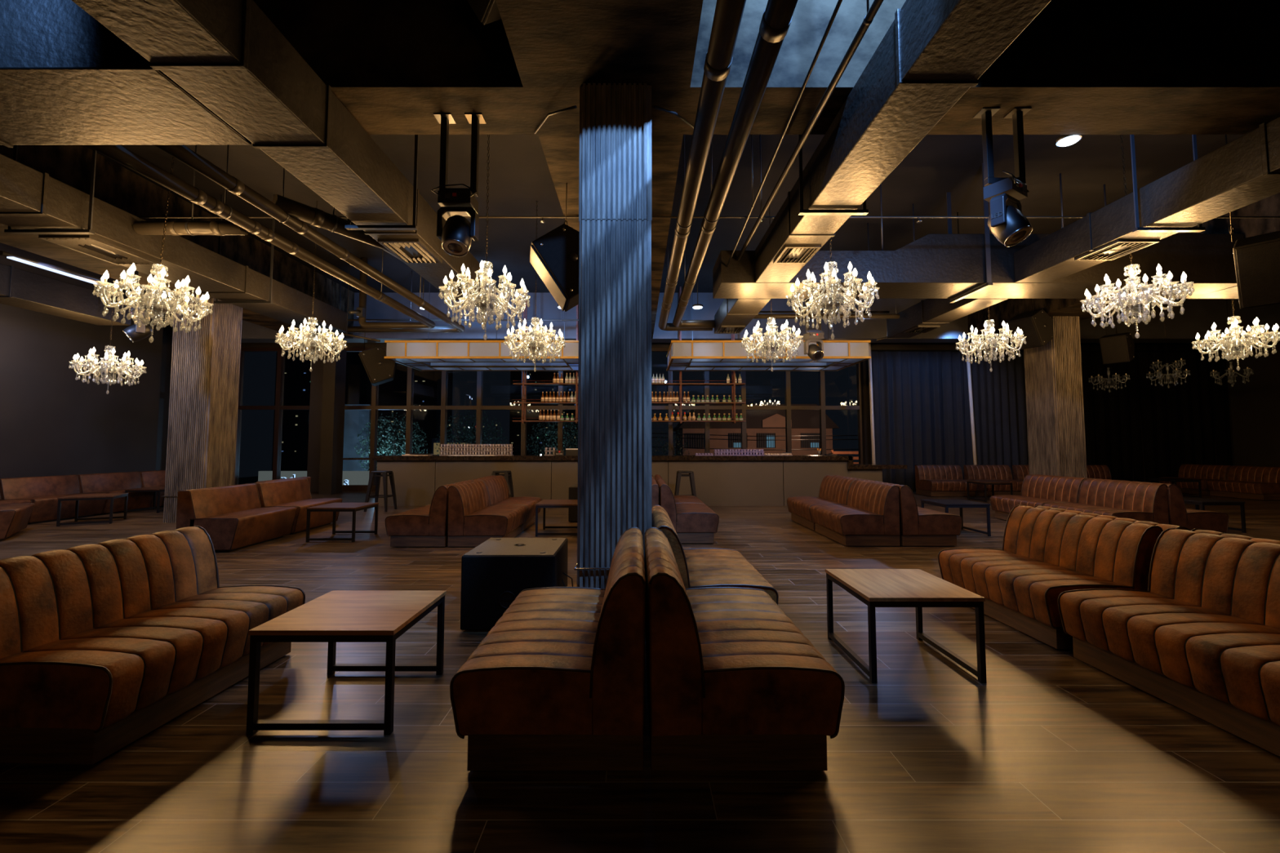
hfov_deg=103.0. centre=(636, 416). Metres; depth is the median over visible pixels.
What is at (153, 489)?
coffee table
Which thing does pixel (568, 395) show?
bottle
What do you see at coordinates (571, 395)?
bottle
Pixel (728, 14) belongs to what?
drain pipe
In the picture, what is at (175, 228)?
drain pipe
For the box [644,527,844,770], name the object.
bench sofa
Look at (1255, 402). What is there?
wall
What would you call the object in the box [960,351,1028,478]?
curtain
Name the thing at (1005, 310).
beam
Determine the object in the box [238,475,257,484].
ground
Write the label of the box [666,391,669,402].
bottle
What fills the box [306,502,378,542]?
coffee table
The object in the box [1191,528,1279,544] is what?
bench sofa
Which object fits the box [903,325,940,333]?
ceiling vent
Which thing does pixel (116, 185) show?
beam
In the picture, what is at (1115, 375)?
chandelier
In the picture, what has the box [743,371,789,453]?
window
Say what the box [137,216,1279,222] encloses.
pipe
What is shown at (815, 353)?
light
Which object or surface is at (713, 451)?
tray
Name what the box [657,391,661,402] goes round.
bottle
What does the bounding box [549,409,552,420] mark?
bottle
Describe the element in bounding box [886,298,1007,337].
air duct
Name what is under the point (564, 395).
bottle
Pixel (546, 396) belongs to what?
bottle
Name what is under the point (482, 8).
grille
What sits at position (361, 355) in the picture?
grille
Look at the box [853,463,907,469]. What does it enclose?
countertop
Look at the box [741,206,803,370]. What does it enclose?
chandelier
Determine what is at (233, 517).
lounge sofa
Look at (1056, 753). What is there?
floor
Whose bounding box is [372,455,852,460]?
countertop
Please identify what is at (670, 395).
bottle
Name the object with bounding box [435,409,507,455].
tree
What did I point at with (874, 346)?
wall
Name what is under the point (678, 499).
bench sofa
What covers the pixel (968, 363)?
pole
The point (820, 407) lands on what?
window
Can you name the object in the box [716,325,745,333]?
ceiling vent
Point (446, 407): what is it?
window
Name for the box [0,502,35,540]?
lounge sofa
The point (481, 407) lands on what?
window
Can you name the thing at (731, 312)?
air duct
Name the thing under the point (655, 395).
bottle
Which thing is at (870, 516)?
bench sofa
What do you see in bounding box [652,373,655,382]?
bottle
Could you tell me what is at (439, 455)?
tray
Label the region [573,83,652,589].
pillar
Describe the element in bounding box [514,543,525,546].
socket
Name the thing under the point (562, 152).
beam
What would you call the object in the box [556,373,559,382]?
bottle
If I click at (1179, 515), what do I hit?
bench sofa
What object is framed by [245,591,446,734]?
coffee table
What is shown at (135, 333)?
light
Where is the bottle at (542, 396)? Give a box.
[541,391,544,402]
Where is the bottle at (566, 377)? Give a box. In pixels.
[564,373,568,382]
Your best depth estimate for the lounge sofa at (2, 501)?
8.21 m
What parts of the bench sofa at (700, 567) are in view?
backrest, seat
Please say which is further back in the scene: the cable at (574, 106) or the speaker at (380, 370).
the speaker at (380, 370)
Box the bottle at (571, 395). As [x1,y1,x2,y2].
[570,391,573,402]
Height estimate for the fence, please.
4.600 m
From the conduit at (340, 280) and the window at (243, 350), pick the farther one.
the window at (243, 350)
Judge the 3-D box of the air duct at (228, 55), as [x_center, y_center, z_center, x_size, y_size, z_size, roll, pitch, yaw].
[-2.540,-2.261,2.934,0.544,0.474,9.600,0,-3,0]
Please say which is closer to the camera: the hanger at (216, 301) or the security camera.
the hanger at (216, 301)
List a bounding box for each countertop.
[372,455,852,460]
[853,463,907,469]
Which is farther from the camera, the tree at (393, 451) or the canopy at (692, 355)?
the tree at (393, 451)
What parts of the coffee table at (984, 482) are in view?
leg, foot rail, leg, apron frame, leg, leg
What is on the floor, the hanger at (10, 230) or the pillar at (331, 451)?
the pillar at (331, 451)
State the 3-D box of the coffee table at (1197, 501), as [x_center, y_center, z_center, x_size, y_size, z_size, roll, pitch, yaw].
[8.800,1.526,7.946,0.642,0.462,0.662,0,-3,0]
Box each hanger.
[4,144,96,234]
[213,194,275,303]
[345,134,418,230]
[798,134,868,215]
[946,163,992,302]
[1129,134,1205,231]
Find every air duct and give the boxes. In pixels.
[0,153,346,332]
[0,263,131,325]
[71,0,486,300]
[85,144,435,328]
[712,233,1244,298]
[714,298,770,333]
[755,0,1051,282]
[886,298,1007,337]
[1013,116,1279,282]
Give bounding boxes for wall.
[0,242,164,478]
[155,310,173,471]
[240,342,1235,482]
[1226,342,1279,466]
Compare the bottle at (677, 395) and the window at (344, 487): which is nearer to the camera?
the bottle at (677, 395)
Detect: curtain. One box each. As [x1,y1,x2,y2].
[869,351,965,491]
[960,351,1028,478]
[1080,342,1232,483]
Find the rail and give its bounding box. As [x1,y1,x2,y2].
[871,350,1235,351]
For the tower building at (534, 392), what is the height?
17.500 m
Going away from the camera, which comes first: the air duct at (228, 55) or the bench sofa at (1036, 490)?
the air duct at (228, 55)
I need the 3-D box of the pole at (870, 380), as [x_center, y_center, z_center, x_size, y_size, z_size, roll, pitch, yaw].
[6.530,-0.092,14.128,0.144,4.401,0.084,0,-3,0]
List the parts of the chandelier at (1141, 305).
bulb, bulb, bulb, arm, bulb, arm, chain, bulb, stem, arm, dish, lamp shade, arm, bulb, arm, bulb, arm, bulb, bulb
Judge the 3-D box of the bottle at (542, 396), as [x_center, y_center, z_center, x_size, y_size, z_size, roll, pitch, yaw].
[-2.270,-0.475,12.297,0.078,0.267,0.078,0,-3,0]
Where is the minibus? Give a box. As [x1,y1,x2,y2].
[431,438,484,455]
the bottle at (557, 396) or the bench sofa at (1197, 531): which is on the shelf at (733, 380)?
the bottle at (557, 396)
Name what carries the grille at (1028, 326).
attached to the speaker at (1037, 326)
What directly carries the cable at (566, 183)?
hanging from the ceiling at (520, 176)
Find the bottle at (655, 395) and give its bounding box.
[653,391,657,402]
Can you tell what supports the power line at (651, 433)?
attached to the utility pole
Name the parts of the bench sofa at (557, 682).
seat, backrest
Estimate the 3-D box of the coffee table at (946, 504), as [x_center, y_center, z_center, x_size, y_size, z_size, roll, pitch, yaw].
[4.780,1.510,7.656,0.642,0.462,0.662,0,-3,0]
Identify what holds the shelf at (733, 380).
hanging from the ceiling at (520, 176)
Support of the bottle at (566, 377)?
on the shelf at (733, 380)
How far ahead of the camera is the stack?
11.20 m
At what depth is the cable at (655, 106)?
3.92 m
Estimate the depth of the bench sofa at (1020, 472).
13.53 m
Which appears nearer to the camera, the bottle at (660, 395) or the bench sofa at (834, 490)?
the bench sofa at (834, 490)
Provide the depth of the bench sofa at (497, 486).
8.18 m
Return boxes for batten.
[0,250,102,284]
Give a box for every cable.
[533,105,577,133]
[561,572,573,586]
[564,182,568,225]
[653,105,693,128]
[1225,134,1234,241]
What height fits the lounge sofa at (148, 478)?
0.756 m
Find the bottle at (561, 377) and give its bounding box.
[560,373,563,382]
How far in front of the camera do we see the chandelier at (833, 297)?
5.45 m
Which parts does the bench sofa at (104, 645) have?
backrest, seat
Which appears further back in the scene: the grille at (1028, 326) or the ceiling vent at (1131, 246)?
the grille at (1028, 326)
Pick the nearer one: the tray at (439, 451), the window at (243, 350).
the tray at (439, 451)
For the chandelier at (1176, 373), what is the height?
2.579 m
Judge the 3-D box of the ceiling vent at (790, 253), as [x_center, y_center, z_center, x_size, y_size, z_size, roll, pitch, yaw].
[1.825,-1.852,5.816,0.390,0.036,0.500,0,-3,0]
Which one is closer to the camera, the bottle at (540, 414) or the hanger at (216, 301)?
the hanger at (216, 301)
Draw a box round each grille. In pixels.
[358,353,373,385]
[466,0,491,22]
[529,244,567,311]
[1007,317,1041,349]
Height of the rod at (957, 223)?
1.230 m
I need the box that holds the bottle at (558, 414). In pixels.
[556,409,559,420]
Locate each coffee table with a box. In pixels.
[56,493,128,526]
[124,486,164,513]
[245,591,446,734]
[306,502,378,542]
[535,499,577,536]
[825,568,986,683]
[920,499,991,536]
[966,480,1013,502]
[1148,478,1201,497]
[1183,497,1246,533]
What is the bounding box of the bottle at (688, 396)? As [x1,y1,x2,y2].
[686,391,689,402]
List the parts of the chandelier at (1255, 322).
arm, stem, lamp shade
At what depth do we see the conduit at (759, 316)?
9.49 m
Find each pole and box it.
[867,342,875,463]
[965,342,977,465]
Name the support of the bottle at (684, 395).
on the shelf at (733, 380)
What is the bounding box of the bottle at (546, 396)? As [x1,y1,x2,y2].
[545,391,548,402]
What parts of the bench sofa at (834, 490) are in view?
seat, backrest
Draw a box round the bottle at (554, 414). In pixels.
[552,409,555,420]
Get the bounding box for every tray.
[439,447,513,448]
[439,450,513,451]
[439,454,513,455]
[713,451,764,452]
[713,454,764,455]
[764,454,792,455]
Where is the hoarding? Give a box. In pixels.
[342,404,370,471]
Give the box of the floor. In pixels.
[0,490,1279,852]
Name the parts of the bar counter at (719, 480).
panel, panel, panel, panel, panel, panel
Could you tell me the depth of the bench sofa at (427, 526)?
6.51 m
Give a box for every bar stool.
[364,471,396,511]
[491,471,514,497]
[674,471,696,496]
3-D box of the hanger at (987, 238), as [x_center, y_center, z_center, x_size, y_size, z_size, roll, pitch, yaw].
[4.740,-2.587,7.290,0.060,1.700,0.860,0,-3,0]
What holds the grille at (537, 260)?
attached to the speaker at (554, 255)
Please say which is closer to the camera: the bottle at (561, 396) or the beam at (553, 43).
the beam at (553, 43)
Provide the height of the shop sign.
0.660 m
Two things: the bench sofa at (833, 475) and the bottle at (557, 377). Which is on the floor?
the bench sofa at (833, 475)
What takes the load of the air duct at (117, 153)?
hanging from the ceiling at (520, 176)
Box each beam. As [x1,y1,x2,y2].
[0,0,251,147]
[0,144,354,338]
[495,0,702,87]
[537,134,683,338]
[967,192,1279,338]
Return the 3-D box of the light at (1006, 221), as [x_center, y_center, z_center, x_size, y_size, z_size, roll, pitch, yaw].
[2.947,-1.902,4.048,0.407,1.098,0.289,1,-4,-21]
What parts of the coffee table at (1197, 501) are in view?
leg, apron frame, foot rail, leg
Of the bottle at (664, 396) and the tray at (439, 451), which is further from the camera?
the bottle at (664, 396)
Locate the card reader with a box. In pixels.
[824,453,837,455]
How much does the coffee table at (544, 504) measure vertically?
0.462 m
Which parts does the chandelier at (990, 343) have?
lamp shade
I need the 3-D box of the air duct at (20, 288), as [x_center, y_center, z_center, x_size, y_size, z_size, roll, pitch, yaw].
[-9.550,-2.072,6.229,0.624,0.474,6.200,0,-3,0]
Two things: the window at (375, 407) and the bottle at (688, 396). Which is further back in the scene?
the window at (375, 407)
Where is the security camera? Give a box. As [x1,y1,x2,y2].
[348,307,364,317]
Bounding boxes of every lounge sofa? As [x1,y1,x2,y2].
[0,475,106,524]
[0,494,31,504]
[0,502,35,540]
[73,471,164,514]
[139,470,165,506]
[176,483,297,551]
[255,478,342,534]
[256,476,311,488]
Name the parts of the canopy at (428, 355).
rail, rail, panel, underside panel, well frame, well panel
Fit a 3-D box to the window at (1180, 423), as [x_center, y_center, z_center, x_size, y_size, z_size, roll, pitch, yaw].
[14.650,-0.166,14.752,5.102,4.580,0.145,0,-3,0]
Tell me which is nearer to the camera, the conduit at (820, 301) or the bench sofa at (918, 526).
the bench sofa at (918, 526)
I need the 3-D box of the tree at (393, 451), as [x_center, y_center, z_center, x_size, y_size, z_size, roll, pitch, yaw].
[-10.323,2.913,21.367,2.784,6.234,2.791,0,-3,-5]
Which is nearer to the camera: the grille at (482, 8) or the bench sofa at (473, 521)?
the grille at (482, 8)
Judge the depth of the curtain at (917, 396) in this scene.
14.48 m
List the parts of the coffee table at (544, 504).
leg, leg, apron frame, foot rail, foot rail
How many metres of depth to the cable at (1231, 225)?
5.12 m
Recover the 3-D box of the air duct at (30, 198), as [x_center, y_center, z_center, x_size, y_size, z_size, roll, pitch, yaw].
[-5.960,-2.003,6.821,0.704,0.404,6.110,0,-3,0]
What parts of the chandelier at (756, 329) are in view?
arm, chain, lamp shade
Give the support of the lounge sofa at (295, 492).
on the floor
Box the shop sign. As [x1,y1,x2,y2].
[257,471,368,484]
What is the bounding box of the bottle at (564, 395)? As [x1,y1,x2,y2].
[563,391,566,402]
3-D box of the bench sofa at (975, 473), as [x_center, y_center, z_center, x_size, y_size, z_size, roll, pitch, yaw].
[9.370,1.668,13.291,1.161,0.790,0.781,0,-3,0]
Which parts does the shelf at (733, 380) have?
guard rail, guard rail, guard rail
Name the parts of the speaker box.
panel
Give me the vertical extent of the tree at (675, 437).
5.756 m
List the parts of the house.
lit pane, lit pane, lit pane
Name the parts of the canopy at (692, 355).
well panel, well frame, underside panel, rail, rail, panel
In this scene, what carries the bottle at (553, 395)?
on the shelf at (733, 380)
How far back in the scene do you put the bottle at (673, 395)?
12.27 m
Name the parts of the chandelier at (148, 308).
bulb, bulb, bulb, arm, bulb, arm, bulb, arm, bulb, arm, lamp shade, dish, stem, arm, bulb, bulb, chain, arm, bulb, arm, arm, bulb, bulb, bulb, bulb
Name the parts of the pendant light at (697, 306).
stem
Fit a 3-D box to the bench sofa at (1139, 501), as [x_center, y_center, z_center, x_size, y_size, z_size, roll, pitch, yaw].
[6.732,1.330,7.381,0.781,0.790,1.161,0,-3,0]
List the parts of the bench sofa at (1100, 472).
backrest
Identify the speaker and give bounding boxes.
[358,346,396,386]
[466,0,501,24]
[529,223,579,311]
[1007,309,1053,350]
[1098,332,1134,364]
[1232,230,1279,309]
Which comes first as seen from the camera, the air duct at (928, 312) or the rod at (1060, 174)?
the rod at (1060, 174)
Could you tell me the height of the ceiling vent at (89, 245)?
0.036 m
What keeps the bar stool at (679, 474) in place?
on the floor
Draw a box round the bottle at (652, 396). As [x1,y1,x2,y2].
[651,391,653,402]
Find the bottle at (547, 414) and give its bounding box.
[546,409,549,420]
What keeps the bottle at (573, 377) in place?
on the shelf at (733, 380)
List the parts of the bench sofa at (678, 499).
backrest, seat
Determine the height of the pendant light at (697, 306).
1.246 m
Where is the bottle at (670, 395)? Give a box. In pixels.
[669,391,672,402]
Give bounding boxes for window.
[234,347,279,484]
[274,347,313,479]
[339,347,373,490]
[371,347,409,490]
[407,367,444,454]
[442,371,479,444]
[478,371,523,455]
[523,371,560,455]
[560,371,575,450]
[651,347,671,455]
[670,347,707,455]
[706,371,744,454]
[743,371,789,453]
[788,371,824,455]
[822,362,862,463]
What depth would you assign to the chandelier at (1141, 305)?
5.77 m
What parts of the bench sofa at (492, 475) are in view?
backrest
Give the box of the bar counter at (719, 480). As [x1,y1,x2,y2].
[342,455,907,506]
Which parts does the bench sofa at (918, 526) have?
backrest, seat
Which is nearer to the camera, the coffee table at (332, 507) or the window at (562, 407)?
the coffee table at (332, 507)
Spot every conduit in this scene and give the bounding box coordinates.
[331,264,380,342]
[339,280,341,309]
[347,271,578,320]
[726,0,842,266]
[736,0,883,261]
[752,246,899,319]
[759,301,889,312]
[875,298,896,341]
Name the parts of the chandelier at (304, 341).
lamp shade, chain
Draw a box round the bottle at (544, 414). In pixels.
[542,409,545,420]
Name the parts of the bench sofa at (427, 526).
seat, backrest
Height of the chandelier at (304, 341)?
2.732 m
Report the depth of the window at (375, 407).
14.84 m
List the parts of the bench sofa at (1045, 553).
seat, backrest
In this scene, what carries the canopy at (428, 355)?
hanging from the ceiling at (520, 176)
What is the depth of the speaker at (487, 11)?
3.32 m
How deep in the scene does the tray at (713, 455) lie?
11.27 m
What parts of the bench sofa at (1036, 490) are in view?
seat, backrest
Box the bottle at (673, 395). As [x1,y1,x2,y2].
[672,391,675,402]
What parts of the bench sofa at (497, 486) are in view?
backrest, seat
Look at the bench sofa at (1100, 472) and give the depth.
13.50 m
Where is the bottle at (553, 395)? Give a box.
[551,391,555,402]
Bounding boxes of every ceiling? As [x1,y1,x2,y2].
[82,134,1244,310]
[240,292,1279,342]
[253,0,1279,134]
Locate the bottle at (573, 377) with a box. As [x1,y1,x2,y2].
[572,373,575,382]
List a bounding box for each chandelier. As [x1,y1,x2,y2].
[68,279,146,394]
[92,156,213,340]
[275,201,346,371]
[438,134,530,338]
[503,200,565,368]
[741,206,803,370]
[786,237,879,338]
[955,310,1026,372]
[1080,134,1194,337]
[1088,315,1130,392]
[1146,301,1190,387]
[1191,298,1279,367]
[1209,298,1253,386]
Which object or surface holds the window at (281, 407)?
in the wall at (874, 346)
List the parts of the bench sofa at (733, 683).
backrest, seat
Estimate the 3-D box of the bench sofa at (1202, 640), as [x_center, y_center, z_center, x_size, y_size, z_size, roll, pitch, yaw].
[2.985,1.054,2.564,0.781,0.790,1.161,0,-3,0]
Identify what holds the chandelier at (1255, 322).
hanging from the ceiling at (520, 176)
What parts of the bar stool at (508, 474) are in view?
seat, leg, leg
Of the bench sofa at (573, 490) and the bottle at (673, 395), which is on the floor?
the bench sofa at (573, 490)
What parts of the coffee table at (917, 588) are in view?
leg, foot rail, leg, apron frame, leg, foot rail, leg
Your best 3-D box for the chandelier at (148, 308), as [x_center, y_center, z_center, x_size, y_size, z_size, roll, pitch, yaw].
[-5.127,-2.168,5.483,0.925,2.777,0.923,1,-4,-21]
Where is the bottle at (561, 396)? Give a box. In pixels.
[559,391,562,402]
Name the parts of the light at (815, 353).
post, post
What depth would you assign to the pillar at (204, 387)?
8.78 m
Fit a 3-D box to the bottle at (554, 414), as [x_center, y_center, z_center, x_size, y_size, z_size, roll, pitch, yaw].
[-1.983,-0.036,12.272,0.078,0.267,0.078,0,-3,0]
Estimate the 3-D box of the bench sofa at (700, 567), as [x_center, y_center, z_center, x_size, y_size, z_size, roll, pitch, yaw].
[0.510,1.125,3.812,0.781,0.790,1.161,0,-3,0]
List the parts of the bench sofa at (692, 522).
backrest, seat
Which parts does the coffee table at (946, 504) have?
apron frame, leg, foot rail, leg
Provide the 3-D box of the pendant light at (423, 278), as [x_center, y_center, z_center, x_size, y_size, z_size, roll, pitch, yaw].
[-4.260,-2.709,10.172,0.134,1.126,0.134,0,-3,0]
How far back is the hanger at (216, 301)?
7.73 m
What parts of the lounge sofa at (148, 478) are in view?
backrest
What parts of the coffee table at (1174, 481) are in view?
apron frame, foot rail, leg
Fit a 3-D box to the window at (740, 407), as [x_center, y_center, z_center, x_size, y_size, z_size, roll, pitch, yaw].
[2.591,0.062,14.891,1.067,4.180,0.160,0,-3,0]
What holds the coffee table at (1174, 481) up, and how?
on the floor
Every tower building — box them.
[366,362,453,471]
[509,371,577,455]
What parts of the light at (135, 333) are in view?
post, post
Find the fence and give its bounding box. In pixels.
[831,449,858,463]
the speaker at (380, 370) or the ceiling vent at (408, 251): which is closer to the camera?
the ceiling vent at (408, 251)
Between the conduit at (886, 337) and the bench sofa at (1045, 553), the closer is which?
the bench sofa at (1045, 553)
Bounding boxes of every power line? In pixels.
[651,432,857,436]
[651,436,857,440]
[651,446,857,450]
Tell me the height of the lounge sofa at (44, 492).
0.756 m
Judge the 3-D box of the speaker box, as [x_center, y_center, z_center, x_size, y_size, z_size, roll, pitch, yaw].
[-0.907,1.259,3.914,0.659,0.534,0.706,0,-3,0]
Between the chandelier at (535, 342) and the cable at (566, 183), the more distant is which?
the chandelier at (535, 342)
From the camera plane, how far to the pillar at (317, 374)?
14.21 m
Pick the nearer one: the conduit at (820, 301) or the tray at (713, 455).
the conduit at (820, 301)
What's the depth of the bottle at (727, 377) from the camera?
12.30 m
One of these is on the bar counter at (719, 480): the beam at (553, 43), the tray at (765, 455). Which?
the tray at (765, 455)
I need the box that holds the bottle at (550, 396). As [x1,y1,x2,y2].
[548,391,551,402]
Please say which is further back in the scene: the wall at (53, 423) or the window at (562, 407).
the window at (562, 407)
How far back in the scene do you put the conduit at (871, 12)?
3.74 m
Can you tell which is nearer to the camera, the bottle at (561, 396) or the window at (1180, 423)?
the bottle at (561, 396)
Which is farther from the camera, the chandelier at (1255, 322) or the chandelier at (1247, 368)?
the chandelier at (1247, 368)
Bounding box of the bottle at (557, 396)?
[555,391,559,402]
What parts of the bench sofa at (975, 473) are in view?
backrest, seat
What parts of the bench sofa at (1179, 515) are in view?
backrest, seat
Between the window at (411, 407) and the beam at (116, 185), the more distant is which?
the window at (411, 407)
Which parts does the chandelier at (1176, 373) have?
cord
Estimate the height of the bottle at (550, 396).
0.267 m
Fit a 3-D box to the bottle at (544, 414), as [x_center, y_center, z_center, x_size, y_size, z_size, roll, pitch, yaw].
[-2.239,-0.036,12.272,0.078,0.267,0.078,0,-3,0]
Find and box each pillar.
[161,291,242,522]
[306,351,324,493]
[319,346,346,494]
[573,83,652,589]
[1023,315,1087,478]
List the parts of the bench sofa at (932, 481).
backrest, seat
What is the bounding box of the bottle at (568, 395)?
[566,391,569,402]
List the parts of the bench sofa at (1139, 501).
seat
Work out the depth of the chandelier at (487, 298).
5.37 m
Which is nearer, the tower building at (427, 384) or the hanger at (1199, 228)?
the hanger at (1199, 228)
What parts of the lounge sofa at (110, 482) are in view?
backrest, seat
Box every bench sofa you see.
[0,525,305,764]
[385,480,473,546]
[427,475,495,505]
[447,480,527,546]
[449,527,645,770]
[479,475,542,531]
[568,484,577,522]
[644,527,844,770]
[651,479,658,506]
[651,504,778,604]
[654,474,704,503]
[657,479,719,543]
[786,475,856,530]
[809,479,899,546]
[832,475,863,479]
[862,479,962,546]
[914,465,977,497]
[937,504,1163,648]
[963,465,1023,497]
[990,474,1085,519]
[1012,465,1029,479]
[1033,505,1191,530]
[1035,474,1093,479]
[1042,478,1168,524]
[1057,528,1279,756]
[1086,465,1126,480]
[1093,478,1229,533]
[1158,463,1231,495]
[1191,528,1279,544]
[1205,465,1279,500]
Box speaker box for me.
[460,537,568,630]
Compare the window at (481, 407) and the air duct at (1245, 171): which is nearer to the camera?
the air duct at (1245, 171)
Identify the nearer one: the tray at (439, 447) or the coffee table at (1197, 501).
the coffee table at (1197, 501)
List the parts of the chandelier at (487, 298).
bulb, bulb, bulb, bulb, arm, bulb, arm, dish, lamp shade, stem, chain, arm, bulb, arm, bulb, arm, bulb, bulb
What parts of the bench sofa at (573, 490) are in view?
panel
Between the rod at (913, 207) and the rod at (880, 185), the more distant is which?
the rod at (913, 207)
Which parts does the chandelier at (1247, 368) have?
cord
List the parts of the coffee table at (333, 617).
leg, foot rail, leg, apron frame, foot rail, leg, leg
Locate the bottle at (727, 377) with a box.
[726,373,729,382]
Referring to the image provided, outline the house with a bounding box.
[672,404,839,455]
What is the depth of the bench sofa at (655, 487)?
6.76 m
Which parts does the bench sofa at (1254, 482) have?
seat, backrest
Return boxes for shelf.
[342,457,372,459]
[512,286,746,423]
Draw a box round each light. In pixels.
[122,270,154,342]
[419,278,424,309]
[431,113,486,257]
[692,275,702,309]
[803,249,825,361]
[973,107,1032,246]
[1055,134,1081,146]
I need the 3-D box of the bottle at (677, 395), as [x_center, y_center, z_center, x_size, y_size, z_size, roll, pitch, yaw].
[0.979,-0.475,12.297,0.078,0.267,0.078,0,-3,0]
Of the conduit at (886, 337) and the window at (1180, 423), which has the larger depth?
the window at (1180, 423)
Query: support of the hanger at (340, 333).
hanging from the ceiling at (520, 176)
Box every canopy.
[384,272,578,371]
[666,301,871,371]
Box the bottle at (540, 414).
[538,409,542,420]
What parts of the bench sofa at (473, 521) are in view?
backrest, seat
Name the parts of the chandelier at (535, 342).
lamp shade, stem, chain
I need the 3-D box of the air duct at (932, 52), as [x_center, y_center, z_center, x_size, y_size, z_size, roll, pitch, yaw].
[1.827,-2.285,2.510,0.479,0.474,8.750,0,-3,0]
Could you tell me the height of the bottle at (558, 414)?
0.267 m
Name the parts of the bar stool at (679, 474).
leg, leg, seat, leg, leg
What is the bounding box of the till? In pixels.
[565,448,577,455]
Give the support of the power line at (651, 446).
attached to the utility pole
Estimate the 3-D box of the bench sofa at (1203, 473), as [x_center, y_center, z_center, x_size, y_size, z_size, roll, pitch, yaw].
[15.214,1.702,13.885,0.781,0.790,1.161,0,-3,0]
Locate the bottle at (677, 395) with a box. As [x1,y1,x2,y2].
[675,391,679,402]
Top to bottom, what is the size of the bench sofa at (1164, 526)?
0.790 m
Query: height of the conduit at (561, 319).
1.122 m
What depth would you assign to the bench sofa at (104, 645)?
2.37 m
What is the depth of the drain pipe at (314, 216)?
5.62 m
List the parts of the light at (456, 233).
post, mounting plate, post, mounting plate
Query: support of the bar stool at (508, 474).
on the floor
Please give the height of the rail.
0.040 m
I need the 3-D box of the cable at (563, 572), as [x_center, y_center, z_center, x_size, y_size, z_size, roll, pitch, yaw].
[-0.483,1.352,3.741,0.101,0.319,0.417,1,-3,-16]
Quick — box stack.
[401,453,433,455]
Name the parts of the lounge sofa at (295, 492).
backrest, seat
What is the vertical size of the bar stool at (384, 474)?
0.790 m
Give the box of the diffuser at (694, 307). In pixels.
[693,306,702,309]
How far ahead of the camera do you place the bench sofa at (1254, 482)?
12.57 m
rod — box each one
[866,222,871,306]
[879,182,883,250]
[911,203,915,240]
[956,212,959,233]
[1058,173,1063,227]
[1103,184,1106,206]
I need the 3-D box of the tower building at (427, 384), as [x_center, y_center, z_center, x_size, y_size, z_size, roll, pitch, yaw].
[-28.000,0.660,63.051,8.000,15.500,6.030,0,-3,0]
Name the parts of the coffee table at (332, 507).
leg, foot rail, leg, apron frame, leg, foot rail, leg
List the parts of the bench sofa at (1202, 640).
seat, backrest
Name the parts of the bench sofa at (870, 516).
seat, backrest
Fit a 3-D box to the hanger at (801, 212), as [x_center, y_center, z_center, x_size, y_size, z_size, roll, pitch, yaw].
[1.827,-2.733,4.784,0.635,1.695,0.050,0,-3,0]
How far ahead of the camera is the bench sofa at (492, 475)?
8.18 m
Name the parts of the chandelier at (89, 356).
lamp shade, stem, chain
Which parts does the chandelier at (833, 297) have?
bulb, bulb, arm, bulb, arm, bulb, chain, stem, dish, lamp shade, arm, bulb, arm, bulb, arm, bulb, bulb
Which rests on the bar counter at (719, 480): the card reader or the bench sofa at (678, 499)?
the card reader
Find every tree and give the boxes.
[354,412,428,471]
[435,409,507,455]
[526,413,577,455]
[652,426,689,455]
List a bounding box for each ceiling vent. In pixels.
[38,235,159,265]
[377,239,442,263]
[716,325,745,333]
[773,244,821,263]
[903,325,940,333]
[1074,239,1159,260]
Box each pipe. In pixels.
[133,144,248,235]
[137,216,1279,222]
[153,144,464,332]
[271,193,400,260]
[658,0,746,330]
[672,0,797,328]
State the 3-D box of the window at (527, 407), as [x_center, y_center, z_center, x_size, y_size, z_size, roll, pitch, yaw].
[-2.766,0.062,14.891,1.068,4.180,0.160,0,-3,0]
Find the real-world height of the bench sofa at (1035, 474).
0.790 m
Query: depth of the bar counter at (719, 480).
11.06 m
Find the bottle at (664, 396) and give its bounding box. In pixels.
[662,391,666,402]
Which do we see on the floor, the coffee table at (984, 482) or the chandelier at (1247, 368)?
the coffee table at (984, 482)
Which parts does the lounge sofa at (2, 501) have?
seat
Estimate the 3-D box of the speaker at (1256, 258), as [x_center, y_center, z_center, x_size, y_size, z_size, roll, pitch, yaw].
[6.402,-1.512,5.095,0.584,0.648,0.498,-29,14,-33]
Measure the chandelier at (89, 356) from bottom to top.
2.984 m
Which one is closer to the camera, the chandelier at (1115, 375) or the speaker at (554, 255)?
the speaker at (554, 255)
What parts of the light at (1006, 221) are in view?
mounting plate, post, mounting plate, post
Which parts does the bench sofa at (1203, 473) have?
seat, backrest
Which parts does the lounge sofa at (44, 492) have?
backrest, seat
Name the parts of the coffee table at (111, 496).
leg, leg, foot rail, apron frame, foot rail, leg, leg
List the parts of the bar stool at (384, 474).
leg, leg, seat, leg, leg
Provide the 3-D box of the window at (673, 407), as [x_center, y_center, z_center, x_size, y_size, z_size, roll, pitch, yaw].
[1.524,0.062,14.891,1.067,4.180,0.160,0,-3,0]
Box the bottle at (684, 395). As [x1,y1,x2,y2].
[683,391,686,402]
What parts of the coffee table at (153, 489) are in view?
foot rail, apron frame, leg, leg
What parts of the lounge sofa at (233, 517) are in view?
backrest, seat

